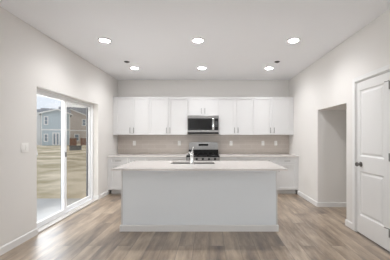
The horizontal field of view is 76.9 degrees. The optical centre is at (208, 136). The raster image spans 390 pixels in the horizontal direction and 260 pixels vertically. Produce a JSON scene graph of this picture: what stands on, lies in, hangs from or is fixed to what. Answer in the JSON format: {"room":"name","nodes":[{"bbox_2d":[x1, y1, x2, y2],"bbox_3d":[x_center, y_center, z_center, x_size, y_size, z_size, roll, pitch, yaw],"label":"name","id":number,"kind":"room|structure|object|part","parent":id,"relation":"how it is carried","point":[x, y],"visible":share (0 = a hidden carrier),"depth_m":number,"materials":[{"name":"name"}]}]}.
{"room":"kitchen","nodes":[
{"label":"kitchen","id":0,"kind":"room"},
{"bbox_2d":[0,7,117,246],"bbox_3d":[-2.375,-0.068,1.355,0.210,2.705,9.510,0,0,0],"label":"wall","id":1,"kind":"structure","parent":0,"point":[31,60],"depth_m":3.12,"materials":[{"name":"white paint"}]},
{"bbox_2d":[21,143,28,151],"bbox_3d":[-2.265,0.129,3.016,0.010,0.114,0.120,0,0,0],"label":"light switch","id":2,"kind":"object","parent":1,"relation":"attached to","point":[24,146],"visible":1,"depth_m":3.02,"materials":[{"name":"white plastic"}]},
{"bbox_2d":[0,191,108,255],"bbox_3d":[-2.313,1.241,1.050,0.114,0.088,8.900,0,0,0],"label":"baseboard","id":3,"kind":"structure","parent":1,"relation":"attached to","point":[7,247],"depth_m":2.96,"materials":[{"name":"white paint"}]},
{"bbox_2d":[37,89,97,233],"bbox_3d":[-2.370,0.307,4.124,0.209,1.955,1.792,0,0,0],"label":"door","id":4,"kind":"structure","parent":1,"relation":"in","point":[66,211],"depth_m":4.09,"materials":[{"name":"white plastic"}]},
{"bbox_3d":[-2.396,0.309,3.683,0.032,1.884,0.835,0,0,0],"label":"sliding panel","id":5,"kind":"part","parent":4,"relation":"part of","materials":[{"name":"clear glass"}]},
{"bbox_3d":[-2.321,1.275,4.124,0.109,0.020,1.790,0,0,0],"label":"sill","id":6,"kind":"part","parent":4,"relation":"part of","materials":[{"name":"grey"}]},
{"bbox_3d":[-2.434,0.309,4.521,0.032,1.884,0.923,0,0,0],"label":"fixed panel","id":7,"kind":"part","parent":4,"relation":"part of","materials":[{"name":"clear glass"}]},
{"bbox_3d":[-2.467,0.309,4.537,0.014,1.884,0.894,0,0,0],"label":"screen panel","id":8,"kind":"part","parent":4,"relation":"part of","materials":[{"name":"grey"}]},
{"bbox_2d":[0,0,389,79],"bbox_3d":[-0.180,-1.480,1.355,4.600,0.120,9.750,0,0,0],"label":"ceiling","id":9,"kind":"structure","parent":0,"point":[242,38],"depth_m":3.27,"materials":[{"name":"white paint"}]},
{"bbox_2d":[98,37,110,42],"bbox_3d":[-1.524,-1.411,3.580,0.184,0.017,0.184,0,0,0],"label":"recessed light","id":10,"kind":"object","parent":9,"relation":"in","point":[101,39],"visible":1,"depth_m":3.56,"materials":[{"name":"white paint"}]},
{"bbox_2d":[192,37,203,42],"bbox_3d":[-0.160,-1.411,3.580,0.184,0.017,0.184,0,0,0],"label":"recessed light","id":11,"kind":"object","parent":9,"relation":"in","point":[196,39],"visible":1,"depth_m":3.56,"materials":[{"name":"white paint"}]},
{"bbox_2d":[287,37,299,42],"bbox_3d":[1.235,-1.411,3.580,0.184,0.017,0.184,0,0,0],"label":"recessed light","id":12,"kind":"object","parent":9,"relation":"in","point":[294,39],"visible":1,"depth_m":3.56,"materials":[{"name":"white paint"}]},
{"bbox_2d":[0,193,389,259],"bbox_3d":[0.170,1.345,1.355,5.300,0.120,9.750,0,0,0],"label":"floor","id":13,"kind":"structure","parent":0,"point":[307,231],"depth_m":3.01,"materials":[{"name":"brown wood"}]},
{"bbox_2d":[108,157,145,193],"bbox_3d":[-1.841,0.869,5.769,0.852,0.833,0.662,0,0,0],"label":"base cabinet","id":14,"kind":"object","parent":13,"relation":"on","point":[114,177],"visible":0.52,"depth_m":5.48,"materials":[{"name":"white paint"}]},
{"bbox_3d":[-2.017,0.892,5.481,0.395,0.569,0.019,0,0,0],"label":"door","id":15,"kind":"part","parent":14,"relation":"part of","materials":[{"name":"white paint"}]},
{"bbox_3d":[-2.017,0.530,5.481,0.395,0.138,0.019,0,0,0],"label":"drawer","id":16,"kind":"part","parent":14,"relation":"part of","materials":[{"name":"white paint"}]},
{"bbox_3d":[-1.615,0.530,5.481,0.395,0.138,0.019,0,0,0],"label":"drawer","id":17,"kind":"part","parent":14,"relation":"part of","materials":[{"name":"white paint"}]},
{"bbox_2d":[107,154,186,156],"bbox_3d":[-1.391,0.435,5.780,1.758,0.031,0.641,0,0,0],"label":"countertop","id":18,"kind":"structure","parent":14,"relation":"on","point":[115,155],"depth_m":5.56,"materials":[{"name":"white stone"}]},
{"bbox_2d":[146,157,185,160],"bbox_3d":[-0.964,0.869,5.769,0.902,0.833,0.662,0,0,0],"label":"base cabinet","id":19,"kind":"object","parent":13,"relation":"on","point":[147,158],"visible":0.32,"depth_m":5.49,"materials":[{"name":"white paint"}]},
{"bbox_3d":[-1.189,0.530,5.481,0.446,0.138,0.019,0,0,0],"label":"drawer","id":20,"kind":"part","parent":19,"relation":"part of","materials":[{"name":"white paint"}]},
{"bbox_3d":[-0.738,0.530,5.481,0.446,0.138,0.019,0,0,0],"label":"drawer","id":21,"kind":"part","parent":19,"relation":"part of","materials":[{"name":"white paint"}]},
{"bbox_2d":[120,171,278,231],"bbox_3d":[-0.133,0.853,3.661,2.160,0.865,0.668,0,0,0],"label":"kitchen island","id":22,"kind":"object","parent":13,"relation":"on","point":[151,201],"visible":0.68,"depth_m":3.35,"materials":[{"name":"white paint"}]},
{"bbox_3d":[-1.189,0.853,3.658,0.020,0.865,0.634,0,0,0],"label":"panel","id":23,"kind":"part","parent":22,"relation":"part of","materials":[{"name":"white paint"}]},
{"bbox_2d":[111,161,287,170],"bbox_3d":[-0.121,0.407,3.550,2.194,0.024,1.020,0,0,0],"label":"island countertop","id":24,"kind":"structure","parent":22,"relation":"on","point":[135,165],"depth_m":3.28,"materials":[{"name":"white stone"}]},
{"bbox_2d":[187,146,193,164],"bbox_3d":[-0.280,0.265,3.610,0.064,0.260,0.248,0,0,-23],"label":"kitchen faucet","id":25,"kind":"object","parent":24,"relation":"on","point":[191,153],"visible":1,"depth_m":3.51,"materials":[{"name":"silver metal"}]},
{"bbox_2d":[173,163,213,163],"bbox_3d":[-0.245,0.525,3.765,0.672,0.212,0.342,0,0,0],"label":"sink","id":26,"kind":"object","parent":24,"relation":"in","point":[173,163],"visible":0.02,"depth_m":3.93,"materials":[{"name":"silver metal"}]},
{"bbox_3d":[-0.133,1.241,3.651,2.160,0.088,0.648,0,0,0],"label":"baseboard","id":27,"kind":"part","parent":22,"relation":"part of","materials":[{"name":"white paint"}]},
{"bbox_3d":[0.923,0.853,3.658,0.020,0.865,0.634,0,0,0],"label":"panel","id":28,"kind":"part","parent":22,"relation":"part of","materials":[{"name":"white paint"}]},
{"bbox_2d":[186,142,219,160],"bbox_3d":[-0.136,0.703,5.736,0.744,1.164,0.725,0,0,0],"label":"gas range","id":29,"kind":"object","parent":13,"relation":"on","point":[203,151],"visible":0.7,"depth_m":5.98,"materials":[{"name":"silver metal"}]},
{"bbox_2d":[186,154,219,156],"bbox_3d":[-0.136,0.435,5.715,0.744,0.024,0.530,0,0,0],"label":"cooktop","id":30,"kind":"object","parent":29,"relation":"in","point":[195,155],"depth_m":5.48,"materials":[{"name":"black metal"}]},
{"bbox_3d":[-0.136,0.486,5.450,0.744,0.087,0.040,0,0,0],"label":"control panel","id":31,"kind":"part","parent":29,"relation":"part of","materials":[{"name":"silver metal"}]},
{"bbox_2d":[220,157,256,160],"bbox_3d":[0.656,0.869,5.769,0.831,0.833,0.662,0,0,0],"label":"base cabinet","id":32,"kind":"object","parent":13,"relation":"on","point":[221,158],"visible":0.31,"depth_m":5.49,"materials":[{"name":"white paint"}]},
{"bbox_3d":[0.448,0.530,5.481,0.410,0.138,0.019,0,0,0],"label":"drawer","id":33,"kind":"part","parent":32,"relation":"part of","materials":[{"name":"white paint"}]},
{"bbox_3d":[0.864,0.530,5.481,0.410,0.138,0.019,0,0,0],"label":"drawer","id":34,"kind":"part","parent":32,"relation":"part of","materials":[{"name":"white paint"}]},
{"bbox_2d":[219,154,298,156],"bbox_3d":[1.120,0.435,5.780,1.760,0.031,0.641,0,0,0],"label":"countertop","id":35,"kind":"structure","parent":32,"relation":"on","point":[220,155],"depth_m":5.56,"materials":[{"name":"white stone"}]},
{"bbox_2d":[257,157,276,163],"bbox_3d":[1.294,0.869,5.769,0.442,0.833,0.662,0,0,0],"label":"base cabinet","id":36,"kind":"object","parent":13,"relation":"on","point":[271,159],"visible":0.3,"depth_m":5.49,"materials":[{"name":"white paint"}]},
{"bbox_2d":[277,157,297,193],"bbox_3d":[1.756,0.869,5.769,0.482,0.833,0.662,0,0,0],"label":"base cabinet","id":37,"kind":"object","parent":13,"relation":"on","point":[287,181],"visible":0.8,"depth_m":5.49,"materials":[{"name":"white paint"}]},
{"bbox_3d":[1.740,0.530,5.481,0.444,0.138,0.019,0,0,0],"label":"drawer","id":38,"kind":"part","parent":37,"relation":"part of","materials":[{"name":"white paint"}]},
{"bbox_3d":[1.740,0.892,5.481,0.444,0.569,0.019,0,0,0],"label":"door","id":39,"kind":"part","parent":37,"relation":"part of","materials":[{"name":"white paint"}]},
{"bbox_2d":[118,80,288,134],"bbox_3d":[-0.180,-0.068,6.170,4.600,2.705,0.120,0,0,0],"label":"wall","id":40,"kind":"structure","parent":0,"point":[126,88],"depth_m":6.11,"materials":[{"name":"white paint"}]},
{"bbox_2d":[113,97,148,134],"bbox_3d":[-1.841,-0.501,5.928,0.852,0.899,0.364,0,0,0],"label":"upper cabinet","id":41,"kind":"object","parent":40,"relation":"attached to","point":[130,114],"visible":0.98,"depth_m":5.79,"materials":[{"name":"white paint"}]},
{"bbox_3d":[-2.017,-0.501,5.790,0.395,0.893,0.019,0,0,0],"label":"door","id":42,"kind":"part","parent":41,"relation":"part of","materials":[{"name":"white paint"}]},
{"bbox_3d":[-1.615,-0.501,5.790,0.395,0.893,0.019,0,0,0],"label":"door","id":43,"kind":"part","parent":41,"relation":"part of","materials":[{"name":"white paint"}]},
{"bbox_2d":[149,97,188,134],"bbox_3d":[-0.961,-0.501,5.928,0.907,0.899,0.364,0,0,0],"label":"upper cabinet","id":44,"kind":"object","parent":40,"relation":"attached to","point":[167,115],"visible":0.98,"depth_m":5.79,"materials":[{"name":"white paint"}]},
{"bbox_3d":[-1.188,-0.501,5.790,0.448,0.893,0.019,0,0,0],"label":"door","id":45,"kind":"part","parent":44,"relation":"part of","materials":[{"name":"white paint"}]},
{"bbox_3d":[-0.734,-0.501,5.790,0.448,0.893,0.019,0,0,0],"label":"door","id":46,"kind":"part","parent":44,"relation":"part of","materials":[{"name":"white paint"}]},
{"bbox_2d":[118,135,288,153],"bbox_3d":[-0.135,0.195,6.106,4.270,0.510,0.009,0,0,0],"label":"backsplash","id":47,"kind":"structure","parent":40,"relation":"attached to","point":[145,144],"depth_m":6.10,"materials":[{"name":"beige tile"}]},
{"bbox_2d":[188,97,218,114],"bbox_3d":[-0.139,-0.729,5.928,0.735,0.444,0.364,0,0,0],"label":"upper cabinet","id":48,"kind":"object","parent":40,"relation":"attached to","point":[196,105],"visible":1,"depth_m":5.79,"materials":[{"name":"white paint"}]},
{"bbox_3d":[-0.323,-0.729,5.790,0.362,0.438,0.019,0,0,0],"label":"door","id":49,"kind":"part","parent":48,"relation":"part of","materials":[{"name":"white paint"}]},
{"bbox_2d":[187,115,218,133],"bbox_3d":[-0.139,-0.289,5.891,0.728,0.432,0.437,0,0,0],"label":"microwave","id":50,"kind":"object","parent":48,"relation":"attached to","point":[196,124],"visible":1,"depth_m":5.72,"materials":[{"name":"silver metal"}]},
{"bbox_3d":[-0.185,-0.296,5.731,0.612,0.270,0.027,0,0,0],"label":"door","id":51,"kind":"part","parent":50,"relation":"part of","materials":[{"name":"black glass"}]},
{"bbox_3d":[0.169,-0.296,5.731,0.091,0.270,0.027,0,0,0],"label":"control panel","id":52,"kind":"part","parent":50,"relation":"part of","materials":[{"name":"black glass"}]},
{"bbox_3d":[0.045,-0.729,5.790,0.362,0.438,0.019,0,0,0],"label":"door","id":53,"kind":"part","parent":48,"relation":"part of","materials":[{"name":"white paint"}]},
{"bbox_2d":[218,97,252,134],"bbox_3d":[0.639,-0.501,5.928,0.820,0.899,0.364,0,0,0],"label":"upper cabinet","id":54,"kind":"object","parent":40,"relation":"attached to","point":[235,113],"visible":0.99,"depth_m":5.79,"materials":[{"name":"white paint"}]},
{"bbox_3d":[0.434,-0.501,5.790,0.405,0.893,0.019,0,0,0],"label":"door","id":55,"kind":"part","parent":54,"relation":"part of","materials":[{"name":"white paint"}]},
{"bbox_3d":[0.845,-0.501,5.790,0.405,0.893,0.019,0,0,0],"label":"door","id":56,"kind":"part","parent":54,"relation":"part of","materials":[{"name":"white paint"}]},
{"bbox_2d":[253,97,293,134],"bbox_3d":[1.524,-0.501,5.928,0.946,0.899,0.364,0,0,0],"label":"upper cabinet","id":57,"kind":"object","parent":40,"relation":"attached to","point":[271,115],"visible":0.98,"depth_m":5.79,"materials":[{"name":"white paint"}]},
{"bbox_3d":[1.270,-0.501,5.790,0.434,0.893,0.019,0,0,0],"label":"door","id":58,"kind":"part","parent":57,"relation":"part of","materials":[{"name":"white paint"}]},
{"bbox_3d":[1.710,-0.501,5.790,0.434,0.893,0.019,0,0,0],"label":"door","id":59,"kind":"part","parent":57,"relation":"part of","materials":[{"name":"white paint"}]},
{"bbox_2d":[324,105,345,201],"bbox_3d":[2.530,0.395,4.036,0.820,2.020,1.184,0,0,0],"label":"wall","id":60,"kind":"structure","parent":0,"point":[334,118],"depth_m":4.51,"materials":[{"name":"white paint"}]},
{"bbox_2d":[297,191,351,228],"bbox_3d":[2.403,1.241,1.050,0.834,0.088,8.900,0,0,0],"label":"baseboard","id":61,"kind":"structure","parent":60,"relation":"attached to","point":[319,204],"depth_m":4.49,"materials":[{"name":"white paint"}]},
{"bbox_2d":[289,9,389,221],"bbox_3d":[2.060,-0.068,1.355,0.120,2.705,9.510,0,0,0],"label":"wall","id":62,"kind":"structure","parent":0,"point":[325,84],"depth_m":4.13,"materials":[{"name":"white paint"}]},
{"bbox_2d":[352,64,389,251],"bbox_3d":[2.029,0.241,3.013,0.183,2.087,0.759,0,0,0],"label":"door","id":63,"kind":"structure","parent":62,"relation":"in","point":[371,95],"depth_m":3.02,"materials":[{"name":"white paint"}]},
{"label":"outside","id":64,"kind":"structure","parent":0,"visible":0},
{"bbox_2d":[37,143,85,197],"bbox_3d":[-50.000,1.632,47.000,95.000,0.497,110.000,0,0,0],"label":"ground","id":65,"kind":"structure","parent":64,"point":[49,157],"depth_m":10.09,"materials":[{"name":"beige soil"}]},
{"bbox_2d":[37,109,40,144],"bbox_3d":[-37.997,-1.665,49.463,6.960,8.300,8.100,0,0,-33],"label":"house","id":66,"kind":"structure","parent":65,"relation":"on","point":[38,110],"depth_m":47.86,"materials":[{"name":"white"}]},
{"bbox_3d":[-32.982,-0.990,47.935,0.150,6.950,0.030,0,0,-33],"label":"corner trim","id":67,"kind":"part","parent":66,"relation":"part of","materials":[{"name":"white"}]},
{"bbox_2d":[39,108,71,145],"bbox_3d":[-31.673,-1.690,50.619,5.500,8.350,8.840,0,0,-33],"label":"house","id":68,"kind":"structure","parent":65,"relation":"on","point":[50,118],"depth_m":47.00,"materials":[{"name":"grey"}]},
{"bbox_3d":[-31.446,-0.965,46.017,0.150,6.900,0.030,0,0,-33],"label":"corner trim","id":69,"kind":"part","parent":68,"relation":"part of","materials":[{"name":"white"}]},
{"bbox_3d":[-29.506,0.360,47.244,1.200,2.450,0.060,0,0,-33],"label":"patio door","id":70,"kind":"part","parent":68,"relation":"part of","materials":[{"name":"white"}]},
{"bbox_2d":[37,198,82,221],"bbox_3d":[-4.442,1.490,3.030,3.916,0.190,5.060,0,0,0],"label":"patio","id":71,"kind":"structure","parent":65,"relation":"on","point":[46,207],"depth_m":4.99,"materials":[{"name":"concrete"}]},
{"bbox_2d":[58,107,85,142],"bbox_3d":[-35.251,-2.765,66.569,12.400,10.500,9.840,0,0,-26],"label":"house","id":72,"kind":"structure","parent":65,"relation":"on","point":[78,118],"depth_m":62.56,"materials":[{"name":"beige"}]},
{"bbox_2d":[69,145,81,150],"bbox_3d":[-15.250,1.330,28.000,1.200,0.710,0.700,0,0,0],"label":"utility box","id":73,"kind":"object","parent":65,"relation":"on","point":[72,147],"visible":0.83,"depth_m":27.70,"materials":[{"name":"grey metal"}]},
{"bbox_2d":[70,138,85,145],"bbox_3d":[-23.490,1.025,45.075,4.220,1.720,0.150,0,0,0],"label":"wooden fence","id":74,"kind":"object","parent":65,"relation":"on","point":[73,141],"visible":0.46,"depth_m":45.00,"materials":[{"name":"brown wood"}]}
]}

